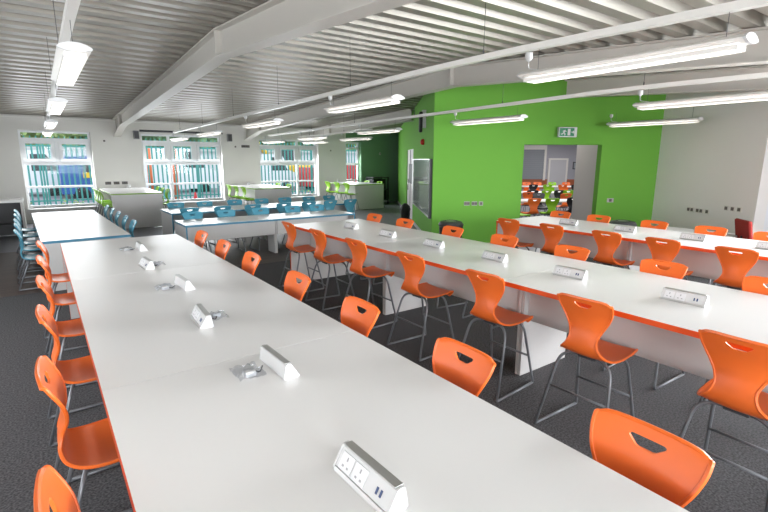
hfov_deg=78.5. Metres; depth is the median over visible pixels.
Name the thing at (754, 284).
high chair
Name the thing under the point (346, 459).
socket
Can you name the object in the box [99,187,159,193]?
countertop
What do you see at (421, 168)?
whiteboard
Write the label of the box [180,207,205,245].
chair
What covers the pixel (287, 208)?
chair
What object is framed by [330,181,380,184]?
countertop
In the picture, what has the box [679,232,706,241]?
unit
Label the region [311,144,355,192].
fence
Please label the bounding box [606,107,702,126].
pendant light
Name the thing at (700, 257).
table
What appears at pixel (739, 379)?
high chair
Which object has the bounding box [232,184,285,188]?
countertop
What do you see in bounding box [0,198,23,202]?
countertop
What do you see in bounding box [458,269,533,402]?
high chair
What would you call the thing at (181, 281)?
unit
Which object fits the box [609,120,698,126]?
diffuser
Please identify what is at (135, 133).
wall speaker
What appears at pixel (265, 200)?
chair
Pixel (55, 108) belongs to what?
diffuser
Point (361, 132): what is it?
diffuser
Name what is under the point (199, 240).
high chair
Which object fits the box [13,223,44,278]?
chair
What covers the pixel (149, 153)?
barrier post
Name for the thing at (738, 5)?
lighting trunking
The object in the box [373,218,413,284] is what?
high chair
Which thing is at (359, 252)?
high chair
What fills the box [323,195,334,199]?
chair
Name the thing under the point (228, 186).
high chair
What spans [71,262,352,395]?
table
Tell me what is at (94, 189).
high chair
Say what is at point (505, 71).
roof beam
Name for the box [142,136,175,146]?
tree
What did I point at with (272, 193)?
kitchen island
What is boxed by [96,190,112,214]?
high chair
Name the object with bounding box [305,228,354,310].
high chair
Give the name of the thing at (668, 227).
desk
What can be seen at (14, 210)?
chair
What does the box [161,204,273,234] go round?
table
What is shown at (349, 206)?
chair
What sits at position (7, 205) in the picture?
table
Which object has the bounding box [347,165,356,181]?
van
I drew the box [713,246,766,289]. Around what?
high chair
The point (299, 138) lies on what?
diffuser
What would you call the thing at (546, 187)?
chair
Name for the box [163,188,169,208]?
high chair
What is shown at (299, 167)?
van
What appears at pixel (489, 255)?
unit
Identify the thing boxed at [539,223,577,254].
high chair
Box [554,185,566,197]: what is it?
chair
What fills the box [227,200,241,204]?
chair
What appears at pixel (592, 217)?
high chair
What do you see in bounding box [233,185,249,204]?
high chair
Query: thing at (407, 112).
roof beam
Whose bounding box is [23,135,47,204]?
fence
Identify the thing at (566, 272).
socket
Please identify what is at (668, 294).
socket
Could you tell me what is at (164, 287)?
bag
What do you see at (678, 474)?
high chair
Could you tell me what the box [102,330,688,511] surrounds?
table
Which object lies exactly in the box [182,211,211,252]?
chair
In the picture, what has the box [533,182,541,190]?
chair
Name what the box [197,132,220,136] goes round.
diffuser
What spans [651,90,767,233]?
wall
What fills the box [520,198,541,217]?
chair
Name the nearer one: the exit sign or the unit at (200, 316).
the unit at (200, 316)
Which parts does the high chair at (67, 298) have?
leg, leg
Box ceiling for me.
[0,0,767,129]
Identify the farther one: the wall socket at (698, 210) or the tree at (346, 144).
the tree at (346, 144)
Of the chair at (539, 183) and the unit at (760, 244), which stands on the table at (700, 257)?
the unit at (760, 244)
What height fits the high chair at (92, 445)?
0.993 m
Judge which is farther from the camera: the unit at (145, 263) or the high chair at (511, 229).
the high chair at (511, 229)
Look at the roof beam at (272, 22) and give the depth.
5.19 m
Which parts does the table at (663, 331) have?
gable panel, modesty panel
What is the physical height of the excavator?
3.375 m
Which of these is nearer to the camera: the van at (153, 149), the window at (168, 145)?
the window at (168, 145)
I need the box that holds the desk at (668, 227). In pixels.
[666,226,736,285]
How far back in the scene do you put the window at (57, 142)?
13.90 m
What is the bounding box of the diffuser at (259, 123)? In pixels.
[243,121,280,127]
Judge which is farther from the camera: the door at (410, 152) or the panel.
the panel
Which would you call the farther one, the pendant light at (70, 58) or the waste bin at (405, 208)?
the waste bin at (405, 208)
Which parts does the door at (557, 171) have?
frame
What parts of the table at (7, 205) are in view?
panel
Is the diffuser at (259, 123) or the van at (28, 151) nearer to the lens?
the diffuser at (259, 123)
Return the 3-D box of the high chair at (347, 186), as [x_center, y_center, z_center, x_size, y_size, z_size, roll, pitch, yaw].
[-1.247,-2.205,17.412,0.523,1.013,0.511,-8,14,-35]
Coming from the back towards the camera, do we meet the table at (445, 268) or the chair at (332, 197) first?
the chair at (332, 197)
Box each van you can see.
[25,150,62,195]
[58,156,93,197]
[145,148,216,191]
[260,154,294,186]
[299,167,350,188]
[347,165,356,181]
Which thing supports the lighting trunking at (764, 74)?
hanging from the ceiling
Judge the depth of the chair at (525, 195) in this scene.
14.99 m
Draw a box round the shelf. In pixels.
[0,222,22,226]
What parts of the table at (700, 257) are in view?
gable panel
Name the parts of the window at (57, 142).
sill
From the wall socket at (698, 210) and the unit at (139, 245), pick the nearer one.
the unit at (139, 245)
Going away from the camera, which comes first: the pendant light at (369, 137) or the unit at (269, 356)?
the unit at (269, 356)
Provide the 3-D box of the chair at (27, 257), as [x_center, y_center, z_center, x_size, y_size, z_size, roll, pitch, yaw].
[-5.128,0.017,6.928,0.523,0.843,0.511,-9,15,-37]
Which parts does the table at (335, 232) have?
gable panel, modesty panel, gable panel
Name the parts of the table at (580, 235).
gable panel, modesty panel, gable panel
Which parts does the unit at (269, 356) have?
trim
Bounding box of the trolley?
[366,177,388,203]
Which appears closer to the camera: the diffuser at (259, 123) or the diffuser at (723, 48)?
the diffuser at (723, 48)
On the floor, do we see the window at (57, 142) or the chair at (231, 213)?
the chair at (231, 213)
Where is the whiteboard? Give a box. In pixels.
[412,159,432,218]
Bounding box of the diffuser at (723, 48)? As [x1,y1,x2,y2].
[523,42,745,83]
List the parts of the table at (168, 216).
gable panel, modesty panel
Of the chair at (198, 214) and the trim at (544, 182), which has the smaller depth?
the chair at (198, 214)
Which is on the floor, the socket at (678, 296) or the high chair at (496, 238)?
the high chair at (496, 238)
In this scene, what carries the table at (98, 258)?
on the floor
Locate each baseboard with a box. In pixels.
[26,200,386,223]
[397,201,420,229]
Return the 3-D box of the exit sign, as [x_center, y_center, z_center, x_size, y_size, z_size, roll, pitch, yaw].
[3.746,-2.538,9.636,0.380,0.200,0.168,0,12,-1]
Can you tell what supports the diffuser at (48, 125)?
attached to the pendant light at (70, 58)
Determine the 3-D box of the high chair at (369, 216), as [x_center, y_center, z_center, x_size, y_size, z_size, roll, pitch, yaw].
[-0.298,-0.174,7.577,0.523,0.993,0.511,-8,14,-36]
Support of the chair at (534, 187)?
on the floor
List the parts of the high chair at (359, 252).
leg, leg, leg, leg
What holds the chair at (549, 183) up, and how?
on the floor
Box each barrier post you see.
[146,148,153,189]
[172,149,179,198]
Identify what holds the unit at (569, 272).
on the table at (663, 331)
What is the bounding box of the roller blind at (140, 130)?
[138,129,222,133]
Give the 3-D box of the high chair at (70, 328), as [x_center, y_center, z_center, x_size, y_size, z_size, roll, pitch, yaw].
[-2.361,0.625,3.643,0.523,0.993,0.511,-8,14,-35]
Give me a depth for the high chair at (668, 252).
5.35 m
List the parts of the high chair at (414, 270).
leg, leg, leg, leg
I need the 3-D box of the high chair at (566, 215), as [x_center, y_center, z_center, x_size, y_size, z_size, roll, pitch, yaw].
[2.889,-0.261,8.062,0.523,0.993,0.511,-8,14,-36]
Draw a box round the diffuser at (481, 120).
[453,118,523,125]
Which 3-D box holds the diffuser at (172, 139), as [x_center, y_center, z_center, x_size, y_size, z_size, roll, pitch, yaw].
[-6.082,-3.452,13.953,0.131,0.040,1.540,-8,14,-35]
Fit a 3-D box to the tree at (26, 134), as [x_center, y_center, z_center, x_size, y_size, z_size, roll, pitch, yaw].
[-23.028,-9.625,32.252,4.610,9.731,4.416,-8,14,-35]
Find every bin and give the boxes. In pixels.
[400,203,409,221]
[438,220,463,237]
[609,220,636,225]
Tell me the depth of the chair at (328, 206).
11.91 m
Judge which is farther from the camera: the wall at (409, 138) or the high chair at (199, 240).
the wall at (409, 138)
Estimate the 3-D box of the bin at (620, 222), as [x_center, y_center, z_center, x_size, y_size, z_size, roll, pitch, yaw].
[4.572,-0.323,9.055,0.490,0.730,0.490,-8,14,-35]
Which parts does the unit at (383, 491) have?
trim, trim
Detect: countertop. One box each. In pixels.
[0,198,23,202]
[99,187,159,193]
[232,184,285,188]
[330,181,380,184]
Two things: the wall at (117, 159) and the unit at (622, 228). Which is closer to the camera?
the unit at (622, 228)
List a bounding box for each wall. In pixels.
[0,114,397,219]
[398,90,444,233]
[441,79,665,242]
[521,145,576,198]
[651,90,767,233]
[763,204,767,236]
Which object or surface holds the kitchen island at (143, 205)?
on the floor
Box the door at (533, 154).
[522,145,546,179]
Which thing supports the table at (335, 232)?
on the floor
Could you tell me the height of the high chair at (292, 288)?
0.993 m
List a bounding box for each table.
[0,198,27,235]
[31,210,130,290]
[60,234,226,318]
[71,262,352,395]
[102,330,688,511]
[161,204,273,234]
[174,215,279,252]
[260,200,354,213]
[264,210,354,252]
[290,219,442,313]
[366,235,586,373]
[496,216,661,268]
[504,262,767,392]
[521,191,569,193]
[521,199,572,201]
[621,229,767,287]
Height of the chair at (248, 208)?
0.843 m
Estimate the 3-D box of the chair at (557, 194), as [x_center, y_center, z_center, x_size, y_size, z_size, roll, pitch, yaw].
[5.901,-1.849,16.190,0.511,0.863,0.523,-3,12,-14]
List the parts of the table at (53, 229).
gable panel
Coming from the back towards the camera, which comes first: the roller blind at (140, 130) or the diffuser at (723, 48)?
the roller blind at (140, 130)
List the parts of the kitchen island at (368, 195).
panel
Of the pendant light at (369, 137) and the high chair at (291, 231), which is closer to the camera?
the high chair at (291, 231)
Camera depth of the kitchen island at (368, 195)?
17.82 m
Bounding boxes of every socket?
[192,307,197,316]
[194,310,199,320]
[338,451,355,475]
[350,461,369,488]
[464,201,469,205]
[555,267,562,273]
[563,269,570,275]
[664,290,674,298]
[674,292,686,300]
[687,207,693,211]
[695,208,702,212]
[758,243,765,247]
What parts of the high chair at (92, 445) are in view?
leg, leg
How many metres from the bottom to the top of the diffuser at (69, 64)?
0.040 m
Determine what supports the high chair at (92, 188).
on the floor
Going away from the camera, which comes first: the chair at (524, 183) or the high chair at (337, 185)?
the high chair at (337, 185)
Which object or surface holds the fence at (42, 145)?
on the ground
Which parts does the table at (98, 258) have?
gable panel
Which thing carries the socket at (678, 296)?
attached to the unit at (671, 294)
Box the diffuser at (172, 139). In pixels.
[171,138,187,140]
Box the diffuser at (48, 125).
[46,122,55,128]
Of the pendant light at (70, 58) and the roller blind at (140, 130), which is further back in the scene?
the roller blind at (140, 130)
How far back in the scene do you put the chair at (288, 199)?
12.66 m
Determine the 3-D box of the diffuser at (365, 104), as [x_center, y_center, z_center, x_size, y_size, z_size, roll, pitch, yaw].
[-0.314,-1.946,6.136,0.131,0.040,1.540,-8,14,-35]
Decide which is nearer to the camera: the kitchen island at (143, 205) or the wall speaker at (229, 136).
the kitchen island at (143, 205)
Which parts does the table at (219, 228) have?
gable panel, modesty panel, gable panel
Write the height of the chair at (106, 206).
0.843 m
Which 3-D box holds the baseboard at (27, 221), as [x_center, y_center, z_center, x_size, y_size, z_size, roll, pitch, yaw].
[-6.090,-1.590,16.596,15.600,0.100,0.015,-8,14,-35]
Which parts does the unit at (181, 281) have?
trim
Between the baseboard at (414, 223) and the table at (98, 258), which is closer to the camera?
the table at (98, 258)
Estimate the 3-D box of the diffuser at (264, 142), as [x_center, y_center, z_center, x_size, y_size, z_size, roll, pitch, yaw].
[-3.729,-3.833,15.867,0.131,0.040,1.540,-8,14,-35]
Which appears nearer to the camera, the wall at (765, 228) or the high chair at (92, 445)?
the high chair at (92, 445)
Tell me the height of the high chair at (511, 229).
0.993 m
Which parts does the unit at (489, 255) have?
trim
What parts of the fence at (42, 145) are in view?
post, rail, rail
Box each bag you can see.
[161,285,174,289]
[210,311,220,319]
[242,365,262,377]
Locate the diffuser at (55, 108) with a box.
[49,102,64,114]
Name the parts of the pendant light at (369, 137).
pendant light, lighting trunking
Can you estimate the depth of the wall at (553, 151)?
22.60 m
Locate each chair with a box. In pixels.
[13,209,41,252]
[13,213,37,260]
[13,218,41,270]
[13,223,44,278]
[13,229,46,290]
[33,465,80,511]
[35,275,103,418]
[35,304,119,481]
[35,355,132,511]
[36,240,69,338]
[36,255,87,358]
[92,188,113,219]
[94,189,113,221]
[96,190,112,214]
[98,191,112,216]
[104,205,108,219]
[109,208,113,222]
[115,211,120,225]
[122,215,127,230]
[129,220,136,236]
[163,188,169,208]
[167,202,183,208]
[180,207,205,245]
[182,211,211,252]
[194,230,207,247]
[196,201,212,206]
[209,206,236,244]
[215,239,230,259]
[216,209,246,251]
[226,184,241,205]
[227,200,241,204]
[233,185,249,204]
[239,204,265,241]
[240,186,253,204]
[242,251,260,275]
[250,207,279,250]
[254,198,268,203]
[276,202,291,234]
[278,197,290,202]
[279,221,323,292]
[282,206,300,244]
[284,270,310,300]
[302,196,314,200]
[302,201,315,211]
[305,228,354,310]
[309,204,323,210]
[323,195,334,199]
[324,200,336,209]
[325,181,338,200]
[333,182,346,200]
[338,237,396,328]
[340,296,379,336]
[343,183,358,210]
[344,199,356,218]
[346,213,381,279]
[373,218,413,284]
[387,251,453,360]
[432,337,495,396]
[436,226,467,308]
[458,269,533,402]
[462,234,518,328]
[498,218,533,250]
[520,192,534,216]
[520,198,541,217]
[521,182,530,195]
[523,190,538,214]
[529,184,537,189]
[529,193,547,216]
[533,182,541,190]
[534,293,637,423]
[535,211,570,252]
[539,190,551,215]
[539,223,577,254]
[540,198,559,215]
[543,185,551,196]
[545,190,563,214]
[548,182,555,190]
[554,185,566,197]
[554,244,589,350]
[556,193,571,213]
[556,197,572,214]
[559,190,572,214]
[562,182,572,196]
[587,214,610,262]
[589,408,714,507]
[592,230,634,269]
[602,259,687,389]
[623,220,667,267]
[645,237,693,279]
[679,329,767,511]
[685,225,727,284]
[699,276,767,406]
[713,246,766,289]
[735,218,752,239]
[741,231,767,290]
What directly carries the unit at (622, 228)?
on the table at (580, 235)
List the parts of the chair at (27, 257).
leg, leg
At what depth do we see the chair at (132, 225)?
7.88 m
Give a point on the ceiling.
(133, 43)
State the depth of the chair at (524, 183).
21.67 m
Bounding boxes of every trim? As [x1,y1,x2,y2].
[0,115,390,133]
[522,179,573,188]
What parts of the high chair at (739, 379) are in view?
leg, leg, leg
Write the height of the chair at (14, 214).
0.843 m
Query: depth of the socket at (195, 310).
2.85 m
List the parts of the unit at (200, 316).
trim, trim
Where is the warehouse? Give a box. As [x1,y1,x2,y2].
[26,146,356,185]
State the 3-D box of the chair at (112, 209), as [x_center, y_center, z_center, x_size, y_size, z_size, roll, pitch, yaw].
[-5.789,-0.559,9.725,0.523,0.843,0.511,-8,14,-34]
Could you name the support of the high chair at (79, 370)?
on the floor
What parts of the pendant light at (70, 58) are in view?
pendant light, pendant light, pendant light, lighting trunking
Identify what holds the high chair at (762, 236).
on the floor
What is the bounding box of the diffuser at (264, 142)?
[263,141,284,143]
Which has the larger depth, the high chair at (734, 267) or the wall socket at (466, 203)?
the wall socket at (466, 203)
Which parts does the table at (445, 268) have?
gable panel, modesty panel, gable panel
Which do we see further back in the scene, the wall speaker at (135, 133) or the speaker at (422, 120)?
the wall speaker at (135, 133)
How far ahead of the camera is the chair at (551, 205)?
12.54 m
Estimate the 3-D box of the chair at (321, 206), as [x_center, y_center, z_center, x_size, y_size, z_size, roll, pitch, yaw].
[-1.430,-0.730,10.644,0.511,0.843,0.523,-8,14,-35]
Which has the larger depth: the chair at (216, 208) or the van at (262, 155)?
the van at (262, 155)
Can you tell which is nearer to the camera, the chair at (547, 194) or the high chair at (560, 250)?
the high chair at (560, 250)
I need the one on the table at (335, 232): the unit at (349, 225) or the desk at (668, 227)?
the unit at (349, 225)
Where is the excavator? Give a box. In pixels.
[259,142,309,186]
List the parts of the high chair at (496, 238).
leg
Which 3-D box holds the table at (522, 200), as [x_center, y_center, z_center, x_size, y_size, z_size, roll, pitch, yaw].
[4.914,-1.234,13.479,3.300,0.740,0.800,0,12,-1]
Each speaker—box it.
[133,131,139,138]
[227,134,231,141]
[419,110,425,131]
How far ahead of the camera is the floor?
3.86 m
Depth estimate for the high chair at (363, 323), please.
2.91 m
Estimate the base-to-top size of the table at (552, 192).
0.740 m
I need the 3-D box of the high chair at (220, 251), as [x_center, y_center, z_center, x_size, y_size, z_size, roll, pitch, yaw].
[-1.867,0.344,5.022,0.523,0.993,0.511,-8,14,-35]
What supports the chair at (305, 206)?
on the floor
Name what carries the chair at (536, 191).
on the floor
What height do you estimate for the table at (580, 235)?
0.900 m
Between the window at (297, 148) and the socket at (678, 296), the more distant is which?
the window at (297, 148)
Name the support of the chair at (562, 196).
on the floor
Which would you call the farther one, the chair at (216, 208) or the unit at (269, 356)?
the chair at (216, 208)
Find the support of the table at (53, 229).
on the floor
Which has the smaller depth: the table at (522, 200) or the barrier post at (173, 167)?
the table at (522, 200)
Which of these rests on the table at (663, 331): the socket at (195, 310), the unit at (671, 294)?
the unit at (671, 294)
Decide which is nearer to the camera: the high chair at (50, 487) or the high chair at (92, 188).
the high chair at (50, 487)
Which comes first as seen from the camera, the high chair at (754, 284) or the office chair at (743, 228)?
the high chair at (754, 284)
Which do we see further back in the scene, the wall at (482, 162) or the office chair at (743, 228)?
the wall at (482, 162)
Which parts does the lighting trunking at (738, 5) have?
pendant light, pendant light, pendant light, pendant light, pendant light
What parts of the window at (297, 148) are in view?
sill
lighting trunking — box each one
[169,0,767,140]
[262,72,767,143]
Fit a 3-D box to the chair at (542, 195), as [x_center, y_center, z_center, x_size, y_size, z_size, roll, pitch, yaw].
[4.773,-1.483,14.384,0.511,0.863,0.523,0,12,-1]
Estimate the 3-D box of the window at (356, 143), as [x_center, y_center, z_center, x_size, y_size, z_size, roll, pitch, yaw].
[-1.292,-3.672,19.769,0.740,2.180,0.474,-8,14,-35]
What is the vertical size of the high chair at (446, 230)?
0.993 m
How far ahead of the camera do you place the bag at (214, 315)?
2.86 m
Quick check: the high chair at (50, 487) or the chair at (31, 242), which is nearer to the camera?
the high chair at (50, 487)
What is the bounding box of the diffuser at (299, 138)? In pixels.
[298,137,326,139]
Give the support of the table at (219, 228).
on the floor
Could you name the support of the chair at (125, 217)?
on the floor
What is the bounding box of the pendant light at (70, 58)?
[42,0,92,136]
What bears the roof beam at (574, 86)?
attached to the ceiling
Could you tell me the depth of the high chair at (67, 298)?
4.31 m
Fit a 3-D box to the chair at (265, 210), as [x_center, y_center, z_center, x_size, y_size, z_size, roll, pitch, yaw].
[-2.514,-0.577,9.873,0.511,0.843,0.523,-8,14,-34]
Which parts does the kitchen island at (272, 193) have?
panel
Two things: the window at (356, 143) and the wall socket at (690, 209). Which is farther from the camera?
the window at (356, 143)
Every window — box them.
[17,130,98,210]
[141,134,226,202]
[259,139,321,197]
[346,142,358,181]
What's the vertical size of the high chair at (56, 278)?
0.993 m
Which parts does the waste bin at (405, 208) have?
lid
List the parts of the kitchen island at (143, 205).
panel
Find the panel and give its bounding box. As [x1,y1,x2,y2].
[83,172,91,177]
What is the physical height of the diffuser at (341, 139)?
0.040 m
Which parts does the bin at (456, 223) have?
lid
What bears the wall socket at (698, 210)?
attached to the wall at (719, 160)
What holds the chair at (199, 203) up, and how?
on the floor
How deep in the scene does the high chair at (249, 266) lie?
4.39 m
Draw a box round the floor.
[0,186,767,511]
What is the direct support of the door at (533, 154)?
attached to the wall at (553, 151)
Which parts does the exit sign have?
green panel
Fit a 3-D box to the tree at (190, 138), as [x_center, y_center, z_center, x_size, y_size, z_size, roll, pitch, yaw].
[-14.861,-10.604,37.878,4.363,9.452,4.428,0,12,-1]
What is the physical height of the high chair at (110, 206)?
1.013 m
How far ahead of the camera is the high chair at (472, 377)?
2.21 m
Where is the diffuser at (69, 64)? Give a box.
[56,51,86,85]
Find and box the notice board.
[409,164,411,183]
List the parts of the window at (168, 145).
sill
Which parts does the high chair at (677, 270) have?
leg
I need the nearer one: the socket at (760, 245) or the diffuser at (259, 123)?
the socket at (760, 245)
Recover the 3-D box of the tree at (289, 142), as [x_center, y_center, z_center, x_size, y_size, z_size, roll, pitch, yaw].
[-9.379,-11.442,41.894,4.599,9.521,4.460,-8,14,-35]
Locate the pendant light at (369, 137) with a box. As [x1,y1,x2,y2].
[299,128,372,143]
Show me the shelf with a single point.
(2, 224)
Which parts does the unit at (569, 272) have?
trim, trim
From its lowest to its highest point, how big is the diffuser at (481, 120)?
0.030 m
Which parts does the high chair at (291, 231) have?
leg, leg, leg, leg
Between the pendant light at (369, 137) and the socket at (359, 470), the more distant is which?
the pendant light at (369, 137)
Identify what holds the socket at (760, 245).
attached to the unit at (760, 244)
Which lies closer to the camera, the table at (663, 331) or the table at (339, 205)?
the table at (663, 331)
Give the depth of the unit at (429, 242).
5.22 m
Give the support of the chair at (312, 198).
on the floor
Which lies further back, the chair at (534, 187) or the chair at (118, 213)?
the chair at (534, 187)
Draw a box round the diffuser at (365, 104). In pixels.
[327,99,399,112]
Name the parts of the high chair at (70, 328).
leg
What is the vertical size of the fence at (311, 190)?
2.820 m
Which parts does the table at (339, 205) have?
modesty panel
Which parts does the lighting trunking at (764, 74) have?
pendant light, pendant light, pendant light, pendant light, pendant light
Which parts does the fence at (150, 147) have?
rail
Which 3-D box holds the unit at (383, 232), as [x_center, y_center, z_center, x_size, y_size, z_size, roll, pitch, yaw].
[0.043,-0.287,5.937,0.079,0.074,0.276,-9,15,-37]
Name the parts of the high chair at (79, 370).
leg, leg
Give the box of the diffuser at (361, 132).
[357,130,399,134]
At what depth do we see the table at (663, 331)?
3.35 m
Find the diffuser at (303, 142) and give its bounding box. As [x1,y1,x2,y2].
[303,142,326,143]
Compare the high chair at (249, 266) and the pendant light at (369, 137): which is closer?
the high chair at (249, 266)
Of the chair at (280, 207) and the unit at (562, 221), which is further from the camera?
the chair at (280, 207)
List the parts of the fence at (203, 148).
post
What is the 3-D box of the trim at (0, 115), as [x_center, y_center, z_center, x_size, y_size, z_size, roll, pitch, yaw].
[-6.056,-4.457,15.977,15.600,0.035,0.090,-8,14,-35]
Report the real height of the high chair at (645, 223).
0.993 m
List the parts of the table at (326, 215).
gable panel, modesty panel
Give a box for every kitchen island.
[99,187,163,228]
[230,184,291,204]
[326,181,383,209]
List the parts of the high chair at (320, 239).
leg, leg, leg, leg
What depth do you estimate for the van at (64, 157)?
22.09 m
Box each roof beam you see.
[112,0,419,136]
[244,26,767,139]
[312,109,413,140]
[565,65,767,97]
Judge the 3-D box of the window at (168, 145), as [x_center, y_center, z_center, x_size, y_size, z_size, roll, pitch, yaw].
[-6.730,-2.935,15.898,2.530,2.250,0.474,-8,14,-35]
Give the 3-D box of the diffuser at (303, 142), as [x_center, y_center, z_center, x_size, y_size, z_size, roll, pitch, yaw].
[-2.401,-3.921,16.327,0.131,0.030,1.540,-8,14,-35]
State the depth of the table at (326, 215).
9.79 m
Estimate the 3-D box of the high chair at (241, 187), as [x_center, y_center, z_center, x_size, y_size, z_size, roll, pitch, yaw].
[-4.278,-1.700,14.896,0.523,1.013,0.511,-8,14,-35]
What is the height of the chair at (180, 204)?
0.843 m
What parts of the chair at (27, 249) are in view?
leg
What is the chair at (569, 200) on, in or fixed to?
on the floor
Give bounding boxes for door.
[407,149,412,219]
[522,145,546,179]
[547,158,568,197]
[571,145,597,220]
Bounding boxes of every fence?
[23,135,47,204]
[39,136,94,204]
[144,138,200,199]
[197,140,220,197]
[260,142,312,193]
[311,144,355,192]
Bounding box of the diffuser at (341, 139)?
[340,138,370,140]
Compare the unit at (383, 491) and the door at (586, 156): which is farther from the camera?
the door at (586, 156)
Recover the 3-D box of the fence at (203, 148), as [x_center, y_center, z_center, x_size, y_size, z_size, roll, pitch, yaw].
[-6.968,-3.780,21.235,2.780,2.820,0.106,-8,14,-35]
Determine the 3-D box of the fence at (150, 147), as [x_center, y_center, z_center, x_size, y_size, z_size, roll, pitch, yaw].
[-9.195,-3.465,19.653,2.780,2.820,0.106,-8,14,-35]
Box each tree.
[20,132,83,146]
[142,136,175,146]
[176,137,216,147]
[261,141,299,144]
[346,144,355,151]
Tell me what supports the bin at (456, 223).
on the floor
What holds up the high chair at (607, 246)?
on the floor
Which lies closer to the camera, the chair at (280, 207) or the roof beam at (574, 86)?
the roof beam at (574, 86)
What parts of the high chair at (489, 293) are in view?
leg, leg, leg, leg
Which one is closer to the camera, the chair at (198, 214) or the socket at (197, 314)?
the socket at (197, 314)
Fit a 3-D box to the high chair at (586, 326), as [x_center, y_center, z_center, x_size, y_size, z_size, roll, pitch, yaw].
[1.431,0.726,3.226,0.523,0.993,0.511,-9,15,-37]
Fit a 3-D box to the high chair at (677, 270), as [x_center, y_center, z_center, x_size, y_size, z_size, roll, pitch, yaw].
[2.289,0.554,4.080,0.523,0.993,0.511,-8,14,-36]
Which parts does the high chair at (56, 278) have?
leg, leg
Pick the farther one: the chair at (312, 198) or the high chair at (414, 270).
the chair at (312, 198)
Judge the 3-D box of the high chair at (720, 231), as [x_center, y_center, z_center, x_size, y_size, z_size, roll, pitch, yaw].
[4.221,0.114,6.263,0.523,0.993,0.511,-8,14,-35]
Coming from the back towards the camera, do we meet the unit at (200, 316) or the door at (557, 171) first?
the door at (557, 171)
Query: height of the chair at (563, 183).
0.863 m
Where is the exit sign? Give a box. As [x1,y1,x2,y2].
[557,127,576,136]
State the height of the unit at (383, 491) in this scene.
0.074 m
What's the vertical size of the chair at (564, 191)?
0.863 m
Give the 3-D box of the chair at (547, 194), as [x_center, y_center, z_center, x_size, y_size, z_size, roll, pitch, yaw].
[5.487,-1.849,16.183,0.511,0.863,0.523,-2,12,-13]
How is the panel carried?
attached to the van at (64, 157)
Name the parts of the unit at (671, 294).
trim, trim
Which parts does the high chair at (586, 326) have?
leg, leg, leg, leg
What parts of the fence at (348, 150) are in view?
post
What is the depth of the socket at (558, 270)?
3.96 m
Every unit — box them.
[135,241,147,250]
[138,256,154,269]
[174,274,194,290]
[190,303,213,328]
[259,344,299,379]
[333,440,407,511]
[344,222,358,228]
[379,229,396,237]
[423,238,444,248]
[481,250,507,262]
[552,265,587,279]
[559,219,577,225]
[614,225,635,232]
[660,287,708,307]
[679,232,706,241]
[755,241,767,249]
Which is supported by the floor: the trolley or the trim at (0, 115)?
the trolley

